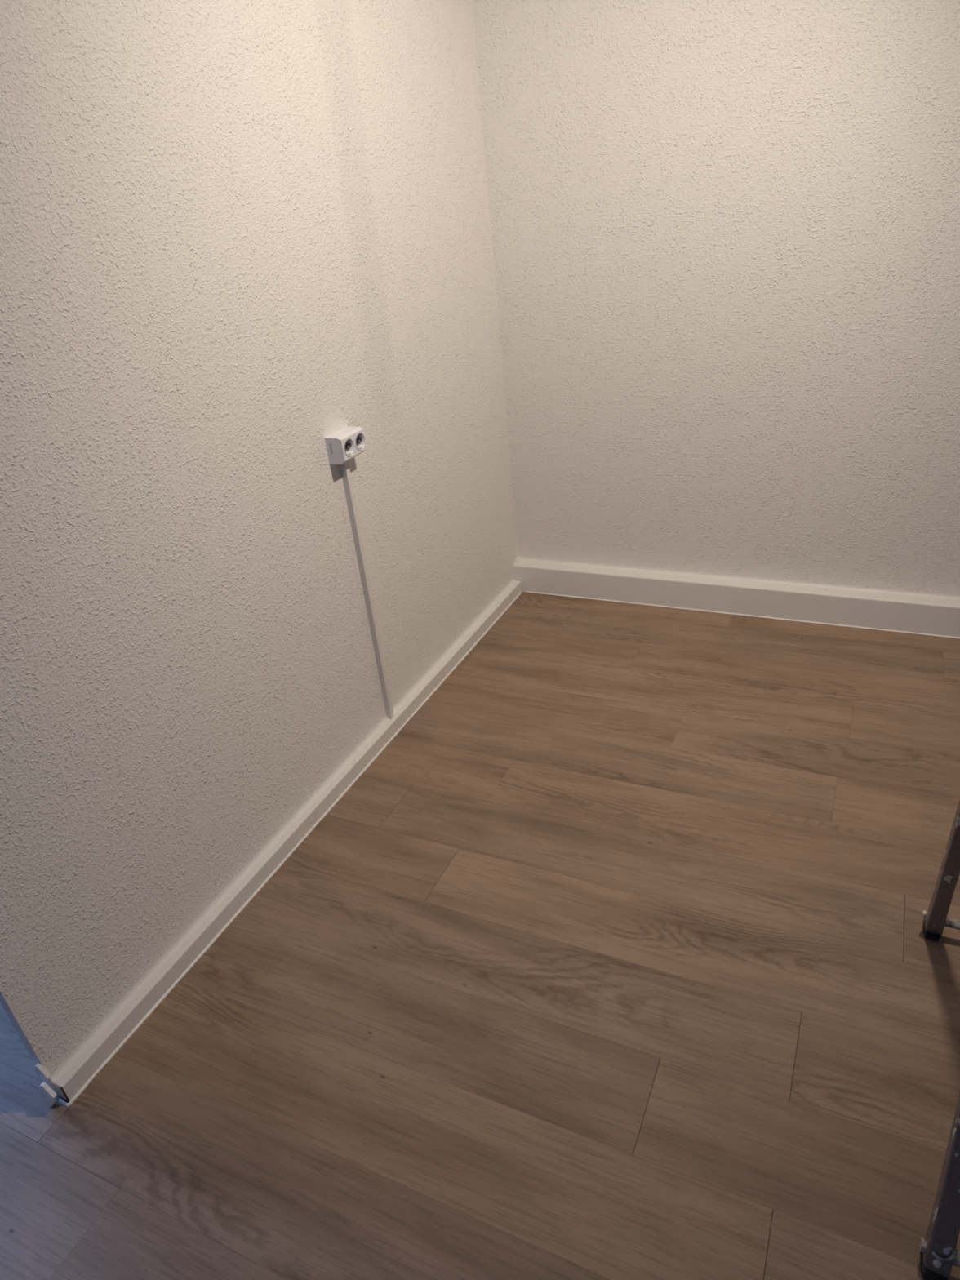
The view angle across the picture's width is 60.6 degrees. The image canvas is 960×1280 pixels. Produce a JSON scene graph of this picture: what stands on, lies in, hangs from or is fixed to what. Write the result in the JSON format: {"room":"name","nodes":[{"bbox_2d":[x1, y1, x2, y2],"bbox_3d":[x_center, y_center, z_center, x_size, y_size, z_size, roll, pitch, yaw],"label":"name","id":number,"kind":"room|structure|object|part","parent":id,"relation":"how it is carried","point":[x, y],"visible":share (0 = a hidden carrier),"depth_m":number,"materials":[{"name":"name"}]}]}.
{"room":"empty room","nodes":[
{"label":"empty room","id":0,"kind":"room"},
{"bbox_2d":[0,0,518,1095],"bbox_3d":[-0.449,-0.770,1.862,0.024,2.504,2.308,8,32,24],"label":"wall","id":1,"kind":"structure","parent":0,"point":[237,237],"depth_m":1.71,"materials":[{"name":"white paint"}]},
{"bbox_2d":[33,1062,57,1106],"bbox_3d":[-0.804,0.827,1.526,0.049,0.102,0.021,8,32,24],"label":"baseboard","id":2,"kind":"structure","parent":1,"relation":"attached to","point":[49,1095],"depth_m":1.51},
{"bbox_2d":[48,577,522,1106],"bbox_3d":[-0.317,0.313,2.405,0.035,0.060,2.255,8,32,24],"label":"baseboard","id":3,"kind":"structure","parent":1,"relation":"attached to","point":[81,1067],"depth_m":1.95,"materials":[{"name":"paint"}]},
{"bbox_2d":[324,426,367,464],"bbox_3d":[-0.339,-0.496,2.095,0.050,0.067,0.107,8,32,24],"label":"double socket","id":4,"kind":"object","parent":1,"relation":"attached to","point":[348,442],"visible":1,"depth_m":2.07,"materials":[{"name":"white plastic"}]},
{"bbox_2d":[345,443,351,449],"bbox_3d":[-0.336,-0.486,2.068,0.007,0.009,0.031,8,32,24],"label":"socket","id":5,"kind":"object","parent":4,"relation":"attached to","point":[348,446],"depth_m":2.07,"materials":[{"name":"white plastic"}]},
{"bbox_2d":[355,437,361,444],"bbox_3d":[-0.314,-0.510,2.108,0.007,0.009,0.031,8,32,24],"label":"shutter","id":6,"kind":"object","parent":1,"relation":"attached to","point":[358,440],"depth_m":2.11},
{"bbox_2d":[339,460,394,717],"bbox_3d":[-0.312,-0.118,2.308,0.018,0.802,0.017,8,32,24],"label":"duct","id":7,"kind":"object","parent":1,"relation":"attached to","point":[344,468],"visible":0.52,"depth_m":2.28,"materials":[{"name":"white plastic"}]},
{"bbox_2d":[0,591,959,1279],"bbox_3d":[-0.230,1.141,1.006,4.520,0.060,5.463,8,32,24],"label":"floor","id":8,"kind":"structure","parent":0,"point":[615,961],"depth_m":1.62,"materials":[{"name":"brown laminate"}]},
{"bbox_2d":[920,799,959,1279],"bbox_3d":[0.905,0.018,0.927,0.492,1.750,0.694,8,32,24],"label":"stepladder","id":9,"kind":"object","parent":8,"relation":"on","point":[939,1252],"visible":1,"depth_m":1.16,"materials":[{"name":"metal"}]},
{"bbox_3d":[0.633,0.081,0.890,0.034,1.710,0.338,8,32,24],"label":"leg","id":10,"kind":"part","parent":9,"relation":"part of","materials":[{"name":"metal"}]},
{"bbox_3d":[0.777,-0.080,1.153,0.031,1.710,0.342,8,32,24],"label":"leg","id":11,"kind":"part","parent":9,"relation":"part of","materials":[{"name":"metal"}]},
{"bbox_3d":[1.119,0.592,1.569,0.465,0.018,0.018,8,32,24],"label":"cross rod","id":12,"kind":"part","parent":9,"relation":"part of","materials":[{"name":"paint"}]},
{"bbox_3d":[0.854,0.898,1.078,0.470,0.018,0.018,8,32,24],"label":"cross rod","id":13,"kind":"part","parent":9,"relation":"part of","materials":[{"name":"paint"}]},
{"bbox_2d":[472,0,959,595],"bbox_3d":[0.766,-1.219,2.487,4.520,2.560,0.100,8,32,24],"label":"wall","id":14,"kind":"structure","parent":0,"point":[726,233],"depth_m":2.50,"materials":[{"name":"white paint"}]},
{"bbox_2d":[513,556,959,639],"bbox_3d":[1.472,-0.088,2.697,2.938,0.126,0.074,8,32,24],"label":"baseboard","id":15,"kind":"structure","parent":14,"relation":"attached to","point":[937,615],"depth_m":2.91,"materials":[{"name":"paint"}]}
]}

